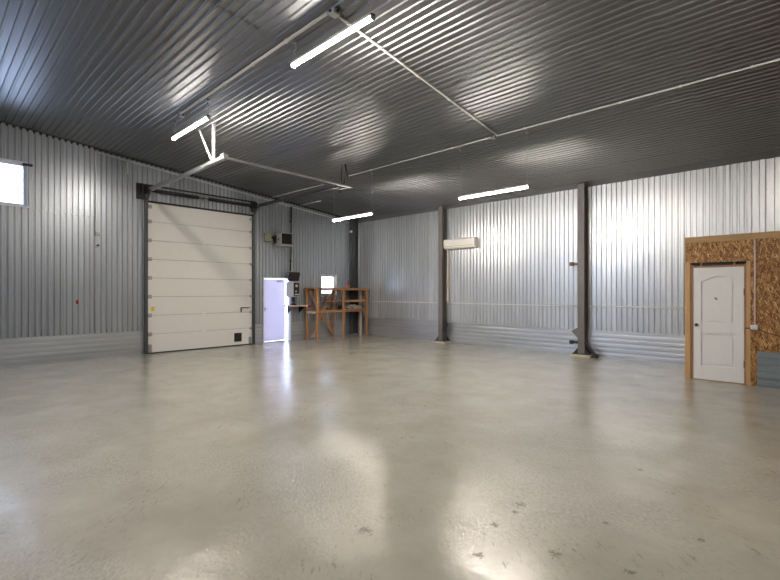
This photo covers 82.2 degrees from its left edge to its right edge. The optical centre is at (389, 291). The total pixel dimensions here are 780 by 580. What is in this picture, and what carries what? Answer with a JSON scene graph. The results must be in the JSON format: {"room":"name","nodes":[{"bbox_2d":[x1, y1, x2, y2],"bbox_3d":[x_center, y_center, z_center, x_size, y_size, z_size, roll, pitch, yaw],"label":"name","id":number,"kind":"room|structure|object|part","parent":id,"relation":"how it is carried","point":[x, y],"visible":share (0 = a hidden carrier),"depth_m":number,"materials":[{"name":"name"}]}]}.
{"room":"empty warehouse","nodes":[
{"label":"empty warehouse","id":0,"kind":"room"},
{"bbox_2d":[0,122,360,338],"bbox_3d":[-7.364,-1.425,10.554,0.202,6.050,18.350,0,0,44],"label":"wall","id":1,"kind":"structure","parent":0,"point":[47,260],"depth_m":10.75,"materials":[{"name":"grey metal"}]},
{"bbox_2d":[0,158,32,207],"bbox_3d":[-8.717,-2.342,9.067,0.210,0.995,2.290,0,0,44],"label":"window","id":2,"kind":"structure","parent":1,"relation":"in","point":[24,165],"depth_m":9.78,"materials":[{"name":"plastic"}]},
{"bbox_2d":[27,150,95,332],"bbox_3d":[-10.314,-1.210,7.333,0.022,4.380,9.415,0,0,44],"label":"trim","id":3,"kind":"structure","parent":1,"relation":"attached to","point":[95,150],"depth_m":10.73,"materials":[{"name":"grey metal"}]},
{"bbox_2d":[95,152,96,231],"bbox_3d":[-7.061,-2.400,10.722,0.033,1.920,0.033,0,0,44],"label":"cable conduit","id":4,"kind":"object","parent":1,"relation":"attached to","point":[95,152],"visible":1,"depth_m":10.71,"materials":[{"name":"white plastic"}]},
{"bbox_2d":[0,121,348,219],"bbox_3d":[-7.341,-3.485,10.464,0.080,1.751,18.050,0,0,44],"label":"trim","id":5,"kind":"structure","parent":1,"relation":"attached to","point":[6,123],"depth_m":11.74,"materials":[{"name":"metal"}]},
{"bbox_2d":[0,318,358,366],"bbox_3d":[-7.348,1.290,10.471,0.040,0.620,18.050,0,0,44],"label":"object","id":6,"kind":"structure","parent":1,"relation":"attached to","point":[20,351],"depth_m":10.61,"materials":[{"name":"silver metal"}]},
{"bbox_2d":[97,152,348,222],"bbox_3d":[-4.263,-2.960,13.664,0.032,0.828,8.073,0,0,44],"label":"cable conduit","id":7,"kind":"object","parent":1,"relation":"attached to","point":[97,152],"visible":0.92,"depth_m":12.72,"materials":[{"name":"white plastic"}]},
{"bbox_2d":[136,123,351,354],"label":"door","id":8,"kind":"structure","parent":1,"relation":"in","point":[199,263],"depth_m":12.39,"materials":[{"name":"metal"}]},
{"bbox_3d":[-5.299,-2.765,12.586,0.046,0.040,3.340,0,0,44],"label":"mounting rail","id":9,"kind":"part","parent":8,"relation":"part of","materials":[{"name":"metal"}]},
{"bbox_3d":[-5.248,-2.580,12.538,0.186,0.400,3.340,0,0,44],"label":"plate","id":10,"kind":"part","parent":8,"relation":"part of","materials":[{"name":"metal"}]},
{"bbox_3d":[-5.256,-2.073,12.614,0.041,0.480,2.960,0,0,44],"label":"panel","id":11,"kind":"part","parent":8,"relation":"part of","materials":[{"name":"metal"}]},
{"bbox_3d":[-5.256,-1.585,12.614,0.041,0.480,2.960,0,0,44],"label":"panel","id":12,"kind":"part","parent":8,"relation":"part of","materials":[{"name":"metal"}]},
{"bbox_3d":[-5.256,-1.098,12.614,0.041,0.480,2.960,0,0,44],"label":"panel","id":13,"kind":"part","parent":8,"relation":"part of","materials":[{"name":"metal"}]},
{"bbox_3d":[-5.256,-0.610,12.614,0.041,0.480,2.960,0,0,44],"label":"panel","id":14,"kind":"part","parent":8,"relation":"part of","materials":[{"name":"metal"}]},
{"bbox_3d":[-5.256,-0.123,12.614,0.041,0.480,2.960,0,0,44],"label":"panel","id":15,"kind":"part","parent":8,"relation":"part of","materials":[{"name":"metal"}]},
{"bbox_3d":[-5.256,0.365,12.614,0.041,0.480,2.960,0,0,44],"label":"panel","id":16,"kind":"part","parent":8,"relation":"part of","materials":[{"name":"metal"}]},
{"bbox_3d":[-5.256,0.852,12.614,0.041,0.480,2.960,0,0,44],"label":"panel","id":17,"kind":"part","parent":8,"relation":"part of","materials":[{"name":"metal"}]},
{"bbox_3d":[-5.256,1.340,12.614,0.041,0.480,2.960,0,0,44],"label":"panel","id":18,"kind":"part","parent":8,"relation":"part of","materials":[{"name":"metal"}]},
{"bbox_3d":[-3.415,-2.580,8.780,0.850,0.100,0.120,0,0,44],"label":"track plate","id":19,"kind":"part","parent":8,"relation":"part of","materials":[{"name":"white metal"}]},
{"bbox_2d":[264,233,274,241],"bbox_3d":[-3.817,-1.720,14.102,0.106,0.260,0.340,0,0,44],"label":"control box","id":20,"kind":"object","parent":1,"relation":"attached to","point":[268,237],"visible":1,"depth_m":14.03,"materials":[{"name":"beige plastic"}]},
{"bbox_2d":[262,277,290,342],"bbox_3d":[-3.705,0.565,14.451,0.245,2.070,1.040,0,0,44],"label":"door","id":21,"kind":"structure","parent":1,"relation":"in","point":[273,324],"depth_m":14.44,"materials":[{"name":"plastic"}]},
{"bbox_2d":[273,232,293,247],"bbox_3d":[-3.419,-1.665,14.262,0.450,0.430,0.520,0,0,44],"label":"heater","id":22,"kind":"object","parent":1,"relation":"attached to","point":[282,239],"visible":1,"depth_m":14.15,"materials":[{"name":"grey paint"}]},
{"bbox_2d":[282,233,291,244],"bbox_3d":[-3.275,-1.680,14.167,0.050,0.340,0.400,0,0,44],"label":"grille","id":23,"kind":"object","parent":22,"relation":"attached to","point":[286,237],"depth_m":14.18,"materials":[{"name":"black plastic"}]},
{"bbox_2d":[273,245,293,247],"bbox_3d":[-3.419,-1.464,14.262,0.450,0.028,0.520,0,0,44],"label":"tray","id":24,"kind":"object","parent":1,"relation":"attached to","point":[285,246],"depth_m":14.25,"materials":[{"name":"grey paint"}]},
{"bbox_2d":[289,207,291,270],"bbox_3d":[-3.274,-1.739,14.681,0.099,2.121,0.092,0,0,44],"label":"pipe","id":25,"kind":"object","parent":1,"relation":"attached to","point":[290,261],"visible":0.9,"depth_m":14.65,"materials":[{"name":"plastic"}]},
{"bbox_2d":[286,282,299,296],"bbox_3d":[-3.180,-0.085,14.642,0.286,0.490,0.360,0,0,44],"label":"control unit","id":26,"kind":"object","parent":1,"relation":"attached to","point":[292,288],"visible":1,"depth_m":14.54,"materials":[{"name":"grey paint"}]},
{"bbox_3d":[-3.052,-0.085,14.593,0.010,0.430,0.225,0,0,44],"label":"black panel","id":27,"kind":"part","parent":26,"relation":"part of","materials":[{"name":"plastic"}]},
{"bbox_2d":[287,272,299,280],"bbox_3d":[-3.185,-0.502,14.591,0.348,0.296,0.380,0,0,44],"label":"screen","id":28,"kind":"object","parent":1,"relation":"attached to","point":[293,276],"visible":1,"depth_m":14.47,"materials":[{"name":"black plastic"}]},
{"bbox_3d":[-3.092,-0.476,14.503,0.082,0.196,0.320,0,0,44],"label":"glass","id":29,"kind":"part","parent":28,"relation":"part of","materials":[{"name":"black glass"}]},
{"bbox_2d":[284,305,307,312],"bbox_3d":[-3.047,0.564,14.653,0.450,0.272,0.720,0,0,44],"label":"shelf","id":30,"kind":"object","parent":1,"relation":"attached to","point":[289,307],"visible":0.99,"depth_m":14.61,"materials":[{"name":"metal"}]},
{"bbox_2d":[290,297,295,304],"bbox_3d":[-3.170,0.294,14.633,0.200,0.266,0.200,0,0,44],"label":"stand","id":31,"kind":"object","parent":30,"relation":"on","point":[293,298],"visible":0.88,"depth_m":14.58,"materials":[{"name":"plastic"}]},
{"bbox_2d":[321,274,336,295],"bbox_3d":[-2.213,-0.247,15.930,0.180,0.745,0.740,0,0,44],"label":"window","id":32,"kind":"structure","parent":1,"relation":"in","point":[322,275],"depth_m":15.98,"materials":[{"name":"plastic"}]},
{"bbox_2d":[0,334,779,579],"bbox_3d":[-0.639,1.600,4.299,18.850,0.001,18.350,0,0,44],"label":"floor","id":33,"kind":"structure","parent":0,"point":[351,457],"depth_m":4.08,"materials":[{"name":"paint"}]},
{"bbox_2d":[305,288,369,340],"bbox_3d":[-1.819,0.729,15.742,0.670,1.742,2.470,0,0,44],"label":"rack","id":34,"kind":"object","parent":33,"relation":"on","point":[318,310],"visible":0.96,"depth_m":15.52,"materials":[{"name":"brown wood"}]},
{"bbox_3d":[-2.815,0.770,15.123,0.050,1.660,0.080,0,0,44],"label":"post","id":35,"kind":"part","parent":34,"relation":"part of","materials":[{"name":"brown wood"}]},
{"bbox_3d":[-2.394,0.770,14.723,0.050,1.660,0.080,0,0,44],"label":"post","id":36,"kind":"part","parent":34,"relation":"part of","materials":[{"name":"brown wood"}]},
{"bbox_3d":[-2.036,0.770,15.941,0.050,1.660,0.080,0,0,44],"label":"post","id":37,"kind":"part","parent":34,"relation":"part of","materials":[{"name":"brown wood"}]},
{"bbox_3d":[-1.836,0.665,15.731,0.530,0.070,2.230,0,0,44],"label":"rail","id":38,"kind":"part","parent":34,"relation":"part of","materials":[{"name":"brown wood"}]},
{"bbox_3d":[-1.640,-0.090,15.516,0.040,0.060,2.350,0,0,44],"label":"rail","id":39,"kind":"part","parent":34,"relation":"part of","materials":[{"name":"brown wood"}]},
{"bbox_3d":[-1.616,0.770,15.542,0.050,1.660,0.080,0,0,44],"label":"post","id":40,"kind":"part","parent":34,"relation":"part of","materials":[{"name":"brown wood"}]},
{"bbox_2d":[345,304,361,308],"bbox_3d":[-1.362,0.516,16.096,0.390,0.178,0.872,0,0,44],"label":"cloth bundle","id":41,"kind":"object","parent":34,"relation":"on","point":[350,306],"visible":0.96,"depth_m":15.99,"materials":[{"name":"grey fabric"}]},
{"bbox_3d":[-1.090,0.770,16.559,0.050,1.660,0.080,0,0,44],"label":"post","id":42,"kind":"part","parent":34,"relation":"part of","materials":[{"name":"brown wood"}]},
{"bbox_3d":[-0.858,0.770,16.339,0.050,1.660,0.080,0,0,44],"label":"post","id":43,"kind":"part","parent":34,"relation":"part of","materials":[{"name":"brown wood"}]},
{"bbox_2d":[349,218,357,333],"bbox_3d":[-1.373,-0.592,16.559,0.190,4.263,0.350,0,0,44],"label":"steel column","id":44,"kind":"structure","parent":33,"relation":"on","point":[353,224],"depth_m":16.57,"materials":[{"name":"grey metal"}]},
{"bbox_2d":[432,207,450,343],"bbox_3d":[1.642,-0.547,14.086,0.517,4.294,0.340,0,0,44],"label":"steel column","id":45,"kind":"structure","parent":33,"relation":"on","point":[442,337],"depth_m":14.07,"materials":[{"name":"metal"}]},
{"bbox_2d":[569,183,598,357],"bbox_3d":[4.810,-0.547,11.074,0.690,4.294,0.340,0,0,44],"label":"steel column","id":46,"kind":"structure","parent":33,"relation":"on","point":[584,350],"depth_m":11.07,"materials":[{"name":"metal"}]},
{"bbox_3d":[4.618,1.015,11.181,0.165,0.270,0.010,0,0,44],"label":"triangular plate","id":47,"kind":"part","parent":46,"relation":"part of","materials":[{"name":"white metal"}]},
{"bbox_2d":[757,351,779,388],"bbox_3d":[7.622,1.300,6.210,3.910,0.600,0.032,0,0,44],"label":"metal sheet","id":48,"kind":"object","parent":33,"relation":"on","point":[768,363],"visible":1,"depth_m":7.45,"materials":[{"name":"silver metal"}]},
{"bbox_2d":[0,0,779,219],"bbox_3d":[-0.634,-3.578,4.087,18.950,1.861,18.450,0,0,44],"label":"ceiling","id":49,"kind":"structure","parent":0,"point":[115,76],"depth_m":7.12,"materials":[{"name":"grey metal"}]},
{"bbox_2d":[172,98,209,139],"bbox_3d":[-3.748,-3.212,8.372,1.570,0.375,0.068,0,0,44],"label":"lamp","id":50,"kind":"object","parent":49,"relation":"hanging from","point":[206,117],"visible":1,"depth_m":8.25,"materials":[{"name":"white plastic"}]},
{"bbox_2d":[173,118,207,139],"bbox_3d":[-3.748,-3.049,8.372,1.530,0.030,0.056,0,0,44],"label":"diffuser","id":51,"kind":"object","parent":50,"relation":"attached to","point":[201,120],"depth_m":8.32,"materials":[{"name":"white plastic"}]},
{"bbox_2d":[180,11,327,113],"bbox_3d":[-2.372,-3.398,6.975,4.450,0.046,0.040,0,0,44],"label":"cable conduit","id":52,"kind":"object","parent":49,"relation":"attached to","point":[325,14],"visible":1,"depth_m":6.46,"materials":[{"name":"white plastic"}]},
{"bbox_2d":[274,184,323,196],"bbox_3d":[-2.787,-3.001,13.316,2.511,0.030,0.032,0,0,42],"label":"cable conduit","id":53,"kind":"object","parent":49,"relation":"attached to","point":[322,184],"visible":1,"depth_m":13.20,"materials":[{"name":"white plastic"}]},
{"bbox_2d":[290,0,374,68],"bbox_3d":[-0.755,-3.217,5.526,1.570,0.365,0.068,0,0,44],"label":"lamp","id":54,"kind":"object","parent":49,"relation":"hanging from","point":[369,17],"visible":1,"depth_m":5.42,"materials":[{"name":"white plastic"}]},
{"bbox_2d":[292,17,371,66],"bbox_3d":[-0.755,-3.059,5.526,1.530,0.030,0.056,0,0,44],"label":"diffuser","id":55,"kind":"object","parent":54,"relation":"attached to","point":[363,21],"depth_m":5.45,"materials":[{"name":"white plastic"}]},
{"bbox_2d":[328,7,339,18],"bbox_3d":[-0.674,-3.379,5.415,0.143,0.060,0.143,0,0,-14],"label":"junction box","id":56,"kind":"object","parent":49,"relation":"attached to","point":[334,13],"visible":1,"depth_m":5.38,"materials":[{"name":"grey paint"}]},
{"bbox_2d":[332,172,373,221],"bbox_3d":[-0.993,-2.468,11.748,1.570,1.065,0.068,0,0,44],"label":"lamp","id":57,"kind":"object","parent":49,"relation":"hanging from","point":[368,213],"visible":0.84,"depth_m":11.67,"materials":[{"name":"white plastic"}]},
{"bbox_2d":[333,213,371,220],"bbox_3d":[-0.993,-1.959,11.748,1.530,0.030,0.056,0,0,44],"label":"diffuser","id":58,"kind":"object","parent":57,"relation":"attached to","point":[363,214],"depth_m":11.71,"materials":[{"name":"white plastic"}]},
{"bbox_2d":[338,16,496,135],"bbox_3d":[0.693,-3.201,7.013,0.035,0.411,4.127,0,0,41],"label":"cable conduit","id":59,"kind":"object","parent":49,"relation":"attached to","point":[340,17],"visible":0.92,"depth_m":6.61,"materials":[{"name":"white plastic"}]},
{"bbox_2d":[458,131,529,199],"bbox_3d":[2.029,-2.468,8.875,1.570,1.065,0.068,0,0,44],"label":"lamp","id":60,"kind":"object","parent":49,"relation":"hanging from","point":[527,185],"visible":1,"depth_m":8.70,"materials":[{"name":"white plastic"}]},
{"bbox_2d":[459,186,527,199],"bbox_3d":[2.029,-1.959,8.875,1.530,0.030,0.056,0,0,44],"label":"diffuser","id":61,"kind":"object","parent":60,"relation":"attached to","point":[515,187],"depth_m":8.83,"materials":[{"name":"white plastic"}]},
{"bbox_2d":[349,58,779,175],"bbox_3d":[4.245,-3.008,6.533,14.650,0.032,0.032,0,0,44],"label":"cable conduit","id":62,"kind":"object","parent":49,"relation":"attached to","point":[775,60],"visible":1,"depth_m":7.26,"materials":[{"name":"white plastic"}]},
{"bbox_2d":[361,157,779,334],"bbox_3d":[5.594,-0.590,10.680,18.810,4.380,0.151,0,0,44],"label":"wall","id":63,"kind":"structure","parent":0,"point":[638,229],"depth_m":11.53,"materials":[{"name":"grey metal"}]},
{"bbox_2d":[368,301,437,302],"bbox_3d":[0.340,0.350,15.552,3.660,0.034,0.033,0,0,44],"label":"cable conduit","id":64,"kind":"object","parent":63,"relation":"attached to","point":[368,301],"visible":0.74,"depth_m":15.34,"materials":[{"name":"white plastic"}]},
{"bbox_2d":[447,250,448,301],"bbox_3d":[1.833,-0.500,14.111,0.060,1.660,0.060,0,0,44],"label":"pipe cover","id":65,"kind":"object","parent":63,"relation":"attached to","point":[447,250],"visible":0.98,"depth_m":14.08,"materials":[{"name":"beige plastic"}]},
{"bbox_2d":[443,237,477,249],"bbox_3d":[2.156,-1.482,13.696,1.130,0.305,0.238,0,0,44],"label":"air conditioner","id":66,"kind":"object","parent":63,"relation":"attached to","point":[470,242],"visible":1,"depth_m":13.56,"materials":[{"name":"beige plastic"}]},
{"bbox_2d":[447,303,577,305],"bbox_3d":[3.318,0.350,12.720,4.140,0.034,0.033,0,0,44],"label":"cable conduit","id":67,"kind":"object","parent":63,"relation":"attached to","point":[447,303],"visible":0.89,"depth_m":12.55,"materials":[{"name":"white plastic"}]},
{"bbox_2d":[362,318,684,364],"bbox_3d":[5.565,1.260,10.606,18.550,0.680,0.007,0,0,44],"label":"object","id":68,"kind":"structure","parent":63,"relation":"attached to","point":[648,347],"depth_m":12.00,"materials":[{"name":"silver metal"}]},
{"bbox_2d":[357,149,779,222],"bbox_3d":[5.459,-2.662,10.495,18.550,0.063,0.366,0,0,44],"label":"trim","id":69,"kind":"structure","parent":63,"relation":"attached to","point":[720,162],"depth_m":10.70,"materials":[{"name":"grey metal"}]},
{"bbox_2d":[588,305,684,308],"bbox_3d":[5.801,0.350,10.360,2.330,0.034,0.033,0,0,44],"label":"cable conduit","id":70,"kind":"object","parent":63,"relation":"attached to","point":[588,305],"visible":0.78,"depth_m":10.39,"materials":[{"name":"white plastic"}]},
{"bbox_2d":[686,238,779,385],"bbox_3d":[8.876,0.350,6.243,7.738,2.500,1.700,0,0,44],"label":"wall partition","id":71,"kind":"structure","parent":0,"point":[767,249],"depth_m":7.57,"materials":[{"name":"brown wood"}]},
{"bbox_2d":[685,244,690,378],"bbox_3d":[5.540,0.350,8.305,0.085,2.500,0.108,0,0,44],"label":"trim","id":72,"kind":"structure","parent":71,"relation":"attached to","point":[687,265],"depth_m":8.27,"materials":[{"name":"brown wood"}]},
{"bbox_2d":[691,261,745,384],"bbox_3d":[5.844,0.532,7.975,0.806,2.135,0.148,0,0,44],"label":"door","id":73,"kind":"structure","parent":71,"relation":"in","point":[718,292],"depth_m":7.96,"materials":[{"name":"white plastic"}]},
{"bbox_3d":[5.856,1.035,7.979,0.412,0.500,0.020,0,0,44],"label":"raised panel","id":74,"kind":"part","parent":73,"relation":"part of","materials":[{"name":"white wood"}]},
{"bbox_3d":[5.856,0.143,7.979,0.412,0.764,0.020,0,0,44],"label":"raised panel","id":75,"kind":"part","parent":73,"relation":"part of","materials":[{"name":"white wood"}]},
{"bbox_2d":[746,261,749,384],"bbox_3d":[6.178,0.532,7.699,0.055,2.135,0.106,0,0,44],"label":"trim","id":76,"kind":"structure","parent":71,"relation":"attached to","point":[747,262],"depth_m":7.66,"materials":[{"name":"brown wood"}]},
{"bbox_2d":[750,325,757,329],"bbox_3d":[6.185,0.600,7.594,0.100,0.080,0.050,0,0,44],"label":"wall outlet","id":77,"kind":"object","parent":71,"relation":"attached to","point":[752,327],"visible":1,"depth_m":7.58,"materials":[{"name":"white plastic"}]},
{"bbox_2d":[754,240,755,324],"bbox_3d":[6.204,-0.165,7.601,0.022,1.450,0.014,0,0,44],"label":"cable conduit","id":78,"kind":"object","parent":71,"relation":"attached to","point":[754,240],"visible":1,"depth_m":7.59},
{"label":"outside","id":79,"kind":"structure","parent":0,"visible":0},
{"bbox_2d":[275,303,287,340],"bbox_3d":[-12.415,1.660,1.455,100.000,0.001,105.000,0,0,44],"label":"ground","id":80,"kind":"structure","parent":79,"point":[286,313],"depth_m":23.56,"materials":[{"name":"white"}]},
{"bbox_3d":[8.909,-0.950,6.287,7.750,0.100,1.610,0,0,44],"label":"wall","id":81,"kind":"structure","parent":0,"visible":0},
{"bbox_2d":[685,231,779,243],"bbox_3d":[8.316,-0.955,5.663,7.750,0.110,0.112,0,0,44],"label":"trim","id":82,"kind":"structure","parent":81,"relation":"attached to","point":[772,234],"depth_m":7.80,"materials":[{"name":"brown wood"}]}
]}

